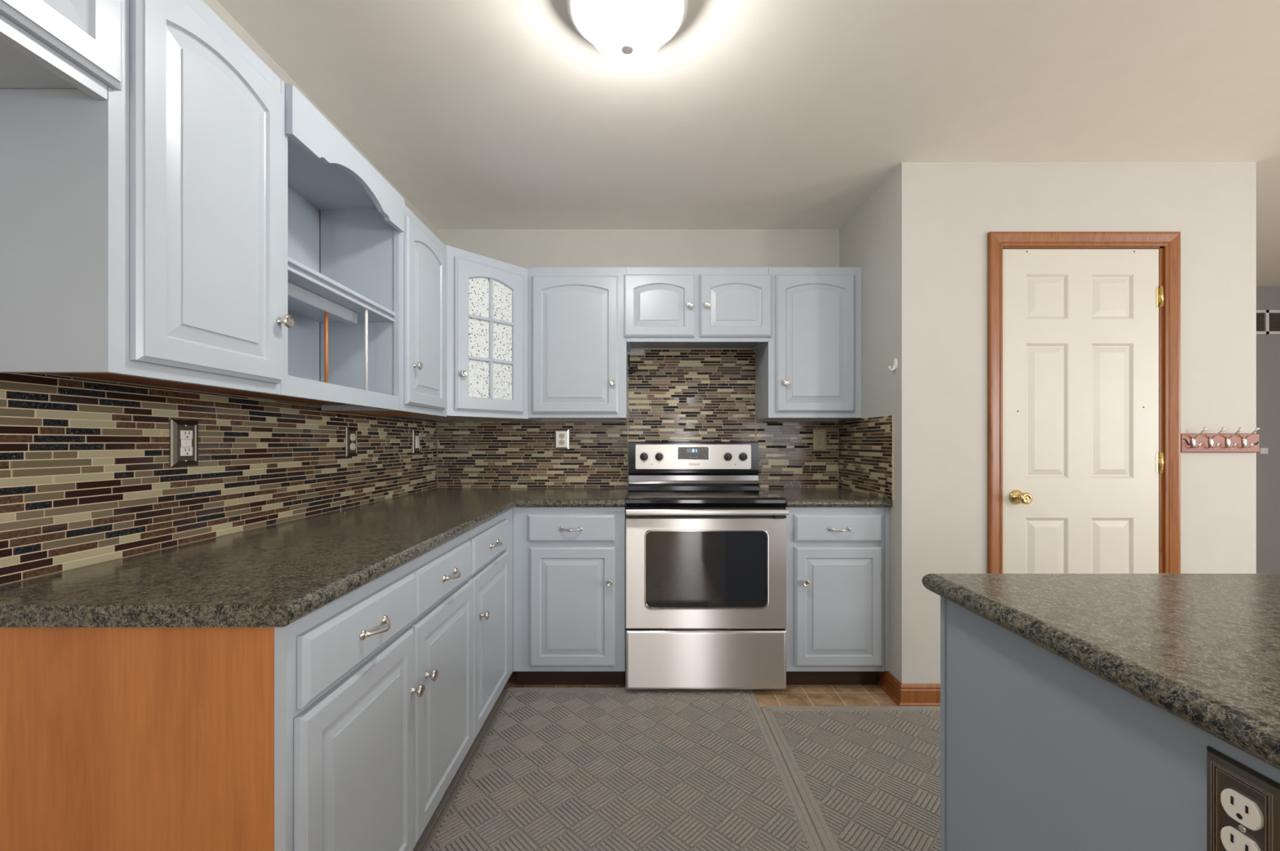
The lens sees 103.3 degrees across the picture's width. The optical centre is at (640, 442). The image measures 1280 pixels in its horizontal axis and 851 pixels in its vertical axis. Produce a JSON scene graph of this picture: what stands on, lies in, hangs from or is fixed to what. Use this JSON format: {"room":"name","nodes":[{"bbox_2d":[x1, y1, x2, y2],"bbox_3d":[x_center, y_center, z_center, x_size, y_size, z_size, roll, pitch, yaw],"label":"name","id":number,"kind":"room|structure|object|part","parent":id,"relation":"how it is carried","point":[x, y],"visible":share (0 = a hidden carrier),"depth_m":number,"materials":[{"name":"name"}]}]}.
{"room":"kitchen","nodes":[
{"label":"kitchen","id":0,"kind":"room"},
{"bbox_2d":[37,0,435,405],"bbox_3d":[-1.261,-0.042,-0.100,0.100,2.443,6.200,0,0,0],"label":"wall","id":1,"kind":"structure","parent":0,"point":[214,5],"depth_m":1.65,"materials":[{"name":"paint"}]},
{"bbox_2d":[0,0,121,100],"bbox_3d":[-1.034,-0.748,0.486,0.353,0.332,0.772,0,0,0],"label":"upper cabinet","id":2,"kind":"object","parent":1,"relation":"attached to","point":[44,43],"visible":1,"depth_m":0.81,"materials":[{"name":"grey wood"}]},
{"bbox_2d":[0,0,293,395],"bbox_3d":[-1.034,-0.517,1.068,0.353,0.794,0.413,0,0,0],"label":"upper cabinet","id":3,"kind":"object","parent":1,"relation":"attached to","point":[140,227],"visible":1,"depth_m":0.92,"materials":[{"name":"grey wood"}]},
{"bbox_3d":[-0.896,-0.506,1.078,0.018,0.721,0.362,0,0,0],"label":"door","id":4,"kind":"part","parent":3,"relation":"part of","materials":[{"name":"grey wood"}]},
{"bbox_3d":[-0.872,-0.297,1.242,0.029,0.033,0.033,0,0,0],"label":"knob","id":5,"kind":"part","parent":3,"relation":"part of","materials":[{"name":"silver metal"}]},
{"bbox_2d":[0,373,436,585],"bbox_3d":[-1.207,0.065,1.705,0.007,0.406,2.570,0,0,0],"label":"tile backsplash","id":6,"kind":"structure","parent":1,"relation":"attached to","point":[87,477],"depth_m":1.26,"materials":[{"name":"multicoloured tile"}]},
{"bbox_2d":[169,419,198,466],"bbox_3d":[-1.198,0.002,1.333,0.010,0.122,0.080,0,0,0],"label":"power outlet","id":7,"kind":"object","parent":6,"relation":"attached to","point":[184,434],"visible":1,"depth_m":1.32,"materials":[{"name":"grey metal"}]},
{"bbox_2d":[180,430,192,456],"bbox_3d":[-1.195,0.002,1.333,0.004,0.067,0.034,0,0,0],"label":"receptacle","id":8,"kind":"object","parent":7,"relation":"attached to","point":[186,436],"depth_m":1.33,"materials":[{"name":"white plastic"}]},
{"bbox_2d":[345,426,357,457],"bbox_3d":[-1.198,-0.002,2.102,0.010,0.122,0.080,0,0,0],"label":"power outlet","id":9,"kind":"object","parent":6,"relation":"attached to","point":[351,433],"visible":1,"depth_m":2.09,"materials":[{"name":"grey metal"}]},
{"bbox_2d":[350,434,355,440],"bbox_3d":[-1.195,-0.021,2.102,0.004,0.028,0.034,0,0,0],"label":"receptacle","id":10,"kind":"object","parent":9,"relation":"attached to","point":[352,436],"depth_m":2.10,"materials":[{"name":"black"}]},
{"bbox_2d":[350,443,355,449],"bbox_3d":[-1.195,0.018,2.102,0.004,0.028,0.034,0,0,0],"label":"receptacle","id":11,"kind":"object","parent":9,"relation":"attached to","point":[352,445],"depth_m":2.10,"materials":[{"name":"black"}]},
{"bbox_2d":[412,431,419,453],"bbox_3d":[-1.196,-0.002,2.708,0.013,0.122,0.080,0,0,0],"label":"light switch","id":12,"kind":"object","parent":6,"relation":"attached to","point":[415,434],"visible":1,"depth_m":2.69,"materials":[{"name":"grey metal"}]},
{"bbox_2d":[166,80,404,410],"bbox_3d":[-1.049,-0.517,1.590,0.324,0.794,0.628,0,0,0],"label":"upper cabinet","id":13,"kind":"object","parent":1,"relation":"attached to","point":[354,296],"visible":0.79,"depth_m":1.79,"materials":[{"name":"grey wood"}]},
{"bbox_3d":[-0.996,-0.430,1.525,0.028,0.039,0.464,0,0,0],"label":"plate rail","id":14,"kind":"part","parent":13,"relation":"part of","materials":[{"name":"grey wood"}]},
{"bbox_3d":[-1.061,-0.468,1.596,0.286,0.036,0.607,0,0,0],"label":"shelf","id":15,"kind":"part","parent":13,"relation":"part of","materials":[{"name":"grey wood"}]},
{"bbox_2d":[321,204,446,417],"bbox_3d":[-1.034,-0.517,2.135,0.353,0.794,0.459,0,0,0],"label":"upper cabinet","id":16,"kind":"object","parent":1,"relation":"attached to","point":[423,255],"visible":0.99,"depth_m":2.05,"materials":[{"name":"grey wood"}]},
{"bbox_3d":[-0.872,-0.300,1.982,0.029,0.033,0.033,0,0,0],"label":"knob","id":17,"kind":"part","parent":16,"relation":"part of","materials":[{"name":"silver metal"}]},
{"bbox_3d":[-0.896,-0.507,2.123,0.018,0.721,0.373,0,0,0],"label":"door","id":18,"kind":"part","parent":16,"relation":"part of","materials":[{"name":"grey wood"}]},
{"bbox_2d":[399,244,539,421],"bbox_3d":[-0.905,-0.523,2.683,0.612,0.797,0.634,0,0,0],"label":"upper cabinet","id":19,"kind":"object","parent":1,"relation":"attached to","point":[487,298],"visible":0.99,"depth_m":2.51,"materials":[{"name":"grey wood"}]},
{"bbox_3d":[-0.836,-0.325,2.391,0.029,0.032,0.032,0,0,43],"label":"knob","id":20,"kind":"part","parent":19,"relation":"part of","materials":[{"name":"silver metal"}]},
{"bbox_3d":[-0.745,-0.515,2.523,0.018,0.724,0.378,0,0,43],"label":"door","id":21,"kind":"part","parent":19,"relation":"part of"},
{"bbox_3d":[-0.750,-0.517,2.528,0.004,0.596,0.246,0,0,43],"label":"glass pane","id":22,"kind":"part","parent":19,"relation":"part of","materials":[{"name":"white glass"}]},
{"bbox_2d":[435,229,839,488],"bbox_3d":[-0.067,-0.042,3.050,2.489,2.443,0.100,0,0,0],"label":"wall","id":23,"kind":"structure","parent":0,"point":[522,248],"depth_m":3.00,"materials":[{"name":"paint"}]},
{"bbox_2d":[528,266,627,420],"bbox_3d":[-0.337,-0.532,2.823,0.522,0.802,0.353,0,0,0],"label":"upper cabinet","id":24,"kind":"object","parent":23,"relation":"attached to","point":[578,348],"visible":0.99,"depth_m":2.67,"materials":[{"name":"grey wood"}]},
{"bbox_3d":[-0.147,-0.314,2.661,0.033,0.033,0.029,0,0,0],"label":"knob","id":25,"kind":"part","parent":24,"relation":"part of","materials":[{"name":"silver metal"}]},
{"bbox_2d":[437,349,838,488],"bbox_3d":[-0.016,-0.142,2.996,2.371,0.822,0.007,0,0,0],"label":"tile backsplash","id":26,"kind":"structure","parent":23,"relation":"attached to","point":[674,395],"depth_m":2.99,"materials":[{"name":"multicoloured tile"}]},
{"bbox_2d":[554,428,569,449],"bbox_3d":[-0.465,-0.018,2.987,0.088,0.124,0.010,0,0,0],"label":"power outlet","id":27,"kind":"object","parent":26,"relation":"attached to","point":[562,436],"visible":1,"depth_m":2.99,"materials":[{"name":"silver metal"}]},
{"bbox_2d":[559,433,564,438],"bbox_3d":[-0.465,-0.038,2.984,0.034,0.028,0.004,0,0,0],"label":"receptacle","id":28,"kind":"object","parent":27,"relation":"attached to","point":[561,435],"depth_m":2.98,"materials":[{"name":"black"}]},
{"bbox_2d":[559,440,564,444],"bbox_3d":[-0.465,0.001,2.984,0.034,0.028,0.004,0,0,0],"label":"receptacle","id":29,"kind":"object","parent":27,"relation":"attached to","point":[561,442],"depth_m":2.98,"materials":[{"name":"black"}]},
{"bbox_2d":[813,429,826,450],"bbox_3d":[1.057,-0.015,2.987,0.078,0.124,0.010,0,0,0],"label":"power outlet","id":30,"kind":"object","parent":26,"relation":"attached to","point":[819,435],"visible":1,"depth_m":2.98,"materials":[{"name":"beige plastic"}]},
{"bbox_2d":[817,434,822,439],"bbox_3d":[1.057,-0.035,2.984,0.034,0.028,0.004,0,0,0],"label":"receptacle","id":31,"kind":"object","parent":30,"relation":"attached to","point":[819,436],"depth_m":2.98,"materials":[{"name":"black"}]},
{"bbox_2d":[817,440,822,445],"bbox_3d":[1.057,0.004,2.984,0.034,0.028,0.004,0,0,0],"label":"receptacle","id":32,"kind":"object","parent":30,"relation":"attached to","point":[819,442],"depth_m":2.98,"materials":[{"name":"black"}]},
{"bbox_2d":[623,266,771,351],"bbox_3d":[0.303,-0.735,2.823,0.784,0.397,0.353,0,0,0],"label":"upper cabinet","id":33,"kind":"object","parent":23,"relation":"attached to","point":[664,307],"visible":1,"depth_m":2.68,"materials":[{"name":"grey wood"}]},
{"bbox_2d":[628,354,638,373],"bbox_3d":[-0.044,-0.464,2.981,0.058,0.114,0.017,0,0,0],"label":"cord","id":34,"kind":"object","parent":33,"relation":"hanging from","point":[630,370],"visible":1,"depth_m":2.98,"materials":[{"name":"black plastic"}]},
{"bbox_3d":[0.099,-0.726,2.685,0.375,0.331,0.018,0,0,0],"label":"door","id":35,"kind":"part","parent":33,"relation":"part of","materials":[{"name":"grey wood"}]},
{"bbox_3d":[0.259,-0.722,2.661,0.033,0.033,0.029,0,0,0],"label":"knob","id":36,"kind":"part","parent":33,"relation":"part of","materials":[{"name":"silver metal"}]},
{"bbox_3d":[0.350,-0.723,2.661,0.033,0.033,0.029,0,0,0],"label":"knob","id":37,"kind":"part","parent":33,"relation":"part of","materials":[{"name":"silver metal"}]},
{"bbox_3d":[0.504,-0.726,2.685,0.381,0.331,0.018,0,0,0],"label":"door","id":38,"kind":"part","parent":33,"relation":"part of","materials":[{"name":"grey wood"}]},
{"bbox_2d":[755,266,862,420],"bbox_3d":[0.929,-0.532,2.823,0.497,0.802,0.353,0,0,0],"label":"upper cabinet","id":39,"kind":"object","parent":23,"relation":"attached to","point":[810,366],"visible":1,"depth_m":2.67,"materials":[{"name":"grey wood"}]},
{"bbox_3d":[0.763,-0.314,2.661,0.033,0.033,0.029,0,0,0],"label":"knob","id":40,"kind":"part","parent":39,"relation":"part of","materials":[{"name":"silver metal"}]},
{"bbox_3d":[0.926,-0.525,2.685,0.416,0.729,0.018,0,0,0],"label":"door","id":41,"kind":"part","parent":39,"relation":"part of","materials":[{"name":"grey wood"}]},
{"bbox_2d":[413,671,897,850],"bbox_3d":[2.295,1.210,0.445,7.211,0.060,7.490,0,0,0],"label":"floor","id":42,"kind":"structure","parent":0,"point":[793,695],"depth_m":2.37,"materials":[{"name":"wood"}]},
{"bbox_2d":[0,562,425,850],"bbox_3d":[-0.880,0.743,1.095,0.660,0.873,0.467,0,0,0],"label":"base cabinet","id":43,"kind":"object","parent":42,"relation":"on","point":[299,735],"visible":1,"depth_m":0.86,"materials":[{"name":"brown wood"}]},
{"bbox_2d":[0,488,628,627],"bbox_3d":[-0.642,0.287,1.918,1.137,0.037,2.162,0,0,0],"label":"countertop","id":44,"kind":"structure","parent":43,"relation":"on","point":[278,575],"depth_m":1.09,"materials":[{"name":"stone"}]},
{"bbox_3d":[-0.594,0.767,1.099,0.018,0.573,0.436,0,0,0],"label":"door","id":45,"kind":"part","parent":43,"relation":"part of","materials":[{"name":"grey wood"}]},
{"bbox_3d":[-0.594,0.404,1.107,0.018,0.127,0.439,0,0,0],"label":"drawer","id":46,"kind":"part","parent":43,"relation":"part of","materials":[{"name":"grey wood"}]},
{"bbox_3d":[-0.568,0.404,1.107,0.036,0.022,0.112,0,0,0],"label":"handle","id":47,"kind":"part","parent":43,"relation":"part of","materials":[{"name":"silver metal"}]},
{"bbox_3d":[-0.570,0.635,1.295,0.029,0.033,0.033,0,0,0],"label":"knob","id":48,"kind":"part","parent":43,"relation":"part of","materials":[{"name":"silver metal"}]},
{"bbox_2d":[410,532,473,850],"bbox_3d":[-0.880,0.743,1.550,0.660,0.873,0.450,0,0,0],"label":"base cabinet","id":49,"kind":"object","parent":42,"relation":"on","point":[442,625],"visible":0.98,"depth_m":1.50,"materials":[{"name":"grey wood"}]},
{"bbox_3d":[-0.570,0.635,1.381,0.029,0.033,0.033,0,0,0],"label":"knob","id":50,"kind":"part","parent":49,"relation":"part of","materials":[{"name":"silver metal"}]},
{"bbox_3d":[-0.594,0.404,1.547,0.018,0.127,0.430,0,0,0],"label":"drawer","id":51,"kind":"part","parent":49,"relation":"part of","materials":[{"name":"grey wood"}]},
{"bbox_3d":[-0.568,0.404,1.547,0.036,0.022,0.112,0,0,0],"label":"handle","id":52,"kind":"part","parent":49,"relation":"part of","materials":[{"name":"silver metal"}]},
{"bbox_2d":[468,509,512,750],"bbox_3d":[-0.880,0.743,2.084,0.660,0.873,0.616,0,0,0],"label":"base cabinet","id":53,"kind":"object","parent":42,"relation":"on","point":[491,542],"visible":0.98,"depth_m":1.99,"materials":[{"name":"grey wood"}]},
{"bbox_3d":[-0.570,0.635,1.857,0.029,0.033,0.033,0,0,0],"label":"knob","id":54,"kind":"part","parent":53,"relation":"part of","materials":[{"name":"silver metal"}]},
{"bbox_3d":[-0.594,0.404,2.017,0.018,0.127,0.470,0,0,0],"label":"drawer","id":55,"kind":"part","parent":53,"relation":"part of","materials":[{"name":"grey wood"}]},
{"bbox_3d":[-0.568,0.404,2.017,0.036,0.022,0.112,0,0,0],"label":"handle","id":56,"kind":"part","parent":53,"relation":"part of","materials":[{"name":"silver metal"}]},
{"bbox_2d":[512,507,626,684],"bbox_3d":[-0.339,0.743,2.669,0.529,0.873,0.660,0,0,0],"label":"base cabinet","id":57,"kind":"object","parent":42,"relation":"on","point":[569,563],"visible":0.99,"depth_m":2.38,"materials":[{"name":"grey wood"}]},
{"bbox_3d":[-0.326,0.405,2.357,0.112,0.022,0.036,0,0,0],"label":"handle","id":58,"kind":"part","parent":57,"relation":"part of","materials":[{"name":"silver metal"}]},
{"bbox_3d":[-0.326,0.405,2.383,0.411,0.128,0.018,0,0,0],"label":"drawer","id":59,"kind":"part","parent":57,"relation":"part of","materials":[{"name":"grey wood"}]},
{"bbox_3d":[-0.321,0.773,2.383,0.402,0.561,0.018,0,0,0],"label":"door","id":60,"kind":"part","parent":57,"relation":"part of","materials":[{"name":"grey wood"}]},
{"bbox_3d":[-0.146,0.654,2.359,0.033,0.033,0.029,0,0,0],"label":"knob","id":61,"kind":"part","parent":57,"relation":"part of","materials":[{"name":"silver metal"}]},
{"bbox_2d":[413,688,824,850],"bbox_3d":[-0.062,1.175,1.688,1.185,0.009,1.475,0,0,0],"label":"floor mat","id":62,"kind":"object","parent":42,"relation":"on","point":[547,769],"visible":1,"depth_m":1.76,"materials":[{"name":"fabric"}]},
{"bbox_2d":[625,441,788,689],"bbox_3d":[0.305,0.588,2.648,0.753,1.183,0.674,0,0,0],"label":"electric range","id":63,"kind":"object","parent":42,"relation":"on","point":[706,546],"visible":1,"depth_m":2.35,"materials":[{"name":"silver metal"}]},
{"bbox_3d":[0.305,0.083,2.928,0.671,0.145,0.004,0,0,0],"label":"control panel","id":64,"kind":"part","parent":63,"relation":"part of","materials":[{"name":"silver metal"}]},
{"bbox_3d":[0.305,1.014,2.369,0.748,0.272,0.036,0,0,0],"label":"storage drawer","id":65,"kind":"part","parent":63,"relation":"part of","materials":[{"name":"silver metal"}]},
{"bbox_2d":[625,488,786,507],"bbox_3d":[0.305,0.284,2.653,0.753,0.045,0.554,0,0,0],"label":"cooktop","id":66,"kind":"object","parent":63,"relation":"in","point":[635,497],"depth_m":2.39,"materials":[{"name":"black glass"}]},
{"bbox_3d":[0.305,0.609,2.370,0.748,0.514,0.044,0,0,0],"label":"oven door","id":67,"kind":"part","parent":63,"relation":"part of","materials":[{"name":"silver metal"}]},
{"bbox_3d":[0.305,0.321,2.321,0.742,0.026,0.019,0,0,0],"label":"handle","id":68,"kind":"part","parent":63,"relation":"part of","materials":[{"name":"silver metal"}]},
{"bbox_2d":[783,507,888,684],"bbox_3d":[0.931,0.743,2.669,0.492,0.873,0.660,0,0,0],"label":"base cabinet","id":69,"kind":"object","parent":42,"relation":"on","point":[837,630],"visible":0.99,"depth_m":2.37,"materials":[{"name":"grey wood"}]},
{"bbox_3d":[0.768,0.654,2.359,0.033,0.033,0.029,0,0,0],"label":"knob","id":70,"kind":"part","parent":69,"relation":"part of","materials":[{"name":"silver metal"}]},
{"bbox_2d":[759,488,892,507],"bbox_3d":[0.930,0.287,2.682,0.494,0.037,0.634,0,0,0],"label":"countertop","id":71,"kind":"structure","parent":69,"relation":"on","point":[794,497],"depth_m":2.44,"materials":[{"name":"stone"}]},
{"bbox_3d":[0.932,0.405,2.383,0.415,0.128,0.018,0,0,0],"label":"drawer","id":72,"kind":"part","parent":69,"relation":"part of","materials":[{"name":"grey wood"}]},
{"bbox_3d":[0.932,0.773,2.383,0.412,0.561,0.018,0,0,0],"label":"door","id":73,"kind":"part","parent":69,"relation":"part of","materials":[{"name":"grey wood"}]},
{"bbox_3d":[0.932,0.405,2.357,0.112,0.022,0.036,0,0,0],"label":"handle","id":74,"kind":"part","parent":69,"relation":"part of","materials":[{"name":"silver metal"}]},
{"bbox_2d":[760,706,940,850],"bbox_3d":[1.096,1.175,1.659,1.128,0.009,1.194,0,0,0],"label":"floor mat","id":75,"kind":"object","parent":42,"relation":"on","point":[866,778],"visible":0.52,"depth_m":1.81,"materials":[{"name":"fabric"}]},
{"bbox_2d":[940,596,1279,850],"bbox_3d":[1.257,0.744,0.318,1.286,0.871,1.436,0,0,0],"label":"kitchen island","id":76,"kind":"object","parent":42,"relation":"on","point":[1040,752],"visible":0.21,"depth_m":0.76,"materials":[{"name":"grey wood"}]},
{"bbox_3d":[0.615,0.744,1.029,0.003,0.871,0.014,0,0,0],"label":"corner trim","id":77,"kind":"part","parent":76,"relation":"part of","materials":[{"name":"grey wood"}]},
{"bbox_2d":[921,573,1279,769],"bbox_3d":[1.268,0.288,0.302,1.364,0.039,1.505,0,0,0],"label":"island countertop","id":78,"kind":"structure","parent":76,"relation":"on","point":[1203,650],"depth_m":0.73,"materials":[{"name":"stone"}]},
{"bbox_2d":[1206,746,1279,850],"bbox_3d":[0.612,0.392,0.513,0.010,0.124,0.072,0,0,0],"label":"power outlet","id":79,"kind":"object","parent":76,"relation":"attached to","point":[1243,803],"visible":1,"depth_m":0.52,"materials":[{"name":"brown metal"}]},
{"bbox_2d":[1220,826,1261,850],"bbox_3d":[0.609,0.411,0.513,0.004,0.028,0.034,0,0,0],"label":"receptacle","id":80,"kind":"object","parent":79,"relation":"attached to","point":[1233,838],"depth_m":0.51,"materials":[{"name":"white plastic"}]},
{"bbox_2d":[1220,788,1263,831],"bbox_3d":[0.609,0.372,0.513,0.004,0.028,0.034,0,0,0],"label":"receptacle","id":81,"kind":"object","parent":79,"relation":"attached to","point":[1241,809],"depth_m":0.51,"materials":[{"name":"white plastic"}]},
{"bbox_2d":[216,0,1279,286],"bbox_3d":[2.295,-1.293,0.445,7.211,0.060,7.490,0,0,0],"label":"ceiling","id":82,"kind":"structure","parent":0,"point":[482,114],"depth_m":1.84,"materials":[{"name":"paint"}]},
{"bbox_2d":[566,0,688,63],"bbox_3d":[-0.037,-1.177,1.410,0.336,0.172,0.336,0,0,0],"label":"ceiling light","id":83,"kind":"object","parent":82,"relation":"attached to","point":[623,31],"visible":1,"depth_m":1.38,"materials":[{"name":"white glass"}]},
{"bbox_3d":[-0.037,-1.154,1.410,0.232,0.117,0.232,0,0,0],"label":"lamp shade","id":84,"kind":"part","parent":83,"relation":"part of","materials":[{"name":"white"}]},
{"bbox_2d":[839,175,889,680],"bbox_3d":[1.228,-0.042,2.747,0.100,2.443,0.707,0,0,0],"label":"wall","id":85,"kind":"structure","parent":0,"point":[864,237],"depth_m":2.56,"materials":[{"name":"paint"}]},
{"bbox_2d":[839,415,893,500],"bbox_3d":[1.174,0.071,2.674,0.008,0.396,0.634,0,0,0],"label":"tile backsplash","id":86,"kind":"structure","parent":85,"relation":"attached to","point":[866,445],"depth_m":2.60,"materials":[{"name":"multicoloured tile"}]},
{"bbox_2d":[889,162,1256,684],"bbox_3d":[1.977,-0.042,2.338,1.598,2.443,0.110,0,0,0],"label":"wall","id":87,"kind":"structure","parent":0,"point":[942,215],"depth_m":2.28,"materials":[{"name":"paint"}]},
{"bbox_2d":[888,358,897,371],"bbox_3d":[1.161,-0.359,2.335,0.034,0.058,0.034,0,0,0],"label":"hook","id":88,"kind":"object","parent":87,"relation":"attached to","point":[895,362],"visible":1,"depth_m":2.33,"materials":[{"name":"white plastic"}]},
{"bbox_2d":[877,671,940,706],"bbox_3d":[1.359,1.134,2.365,0.410,0.092,0.211,0,0,0],"label":"baseboard","id":89,"kind":"structure","parent":87,"relation":"attached to","point":[903,695],"depth_m":2.27,"materials":[{"name":"brown wood"}]},
{"bbox_2d":[1002,248,1164,573],"bbox_3d":[1.994,0.148,2.267,0.724,2.040,0.102,0,0,0],"label":"door","id":90,"kind":"structure","parent":87,"relation":"in","point":[1082,462],"depth_m":2.28,"materials":[{"name":"paint"}]},
{"bbox_3d":[1.694,0.247,2.249,0.065,0.065,0.067,0,0,0],"label":"knob","id":91,"kind":"part","parent":90,"relation":"part of","materials":[{"name":"gold metal"}]},
{"bbox_2d":[987,231,1180,573],"bbox_3d":[1.991,0.118,2.323,0.854,2.124,0.119,0,0,0],"label":"door frame","id":92,"kind":"structure","parent":87,"relation":"attached to","point":[1168,243],"depth_m":2.27,"materials":[{"name":"brown wood"}]},
{"bbox_2d":[1180,427,1260,452],"bbox_3d":[2.598,-0.011,2.247,0.352,0.112,0.072,0,0,0],"label":"coat rack","id":93,"kind":"object","parent":87,"relation":"attached to","point":[1189,442],"visible":1,"depth_m":2.27,"materials":[{"name":"pink wood"}]},
{"bbox_2d":[1256,286,1279,573],"bbox_3d":[4.238,-0.042,4.140,3.124,2.443,0.100,0,0,0],"label":"wall","id":94,"kind":"structure","parent":0,"point":[1268,298],"depth_m":4.09,"materials":[{"name":"paint"}]},
{"bbox_2d":[1257,448,1267,454],"bbox_3d":[5.020,0.070,4.080,0.060,0.052,0.020,0,0,0],"label":"wall control","id":95,"kind":"object","parent":94,"relation":"attached to","point":[1261,451],"visible":0.96,"depth_m":4.07,"materials":[{"name":"white plastic"}]},
{"bbox_2d":[1256,310,1279,334],"bbox_3d":[5.160,-0.969,4.083,0.880,0.194,0.014,0,0,0],"label":"air vent","id":96,"kind":"object","parent":94,"relation":"in","point":[1268,322],"visible":0.29,"depth_m":4.08,"materials":[{"name":"white metal"}]}
]}

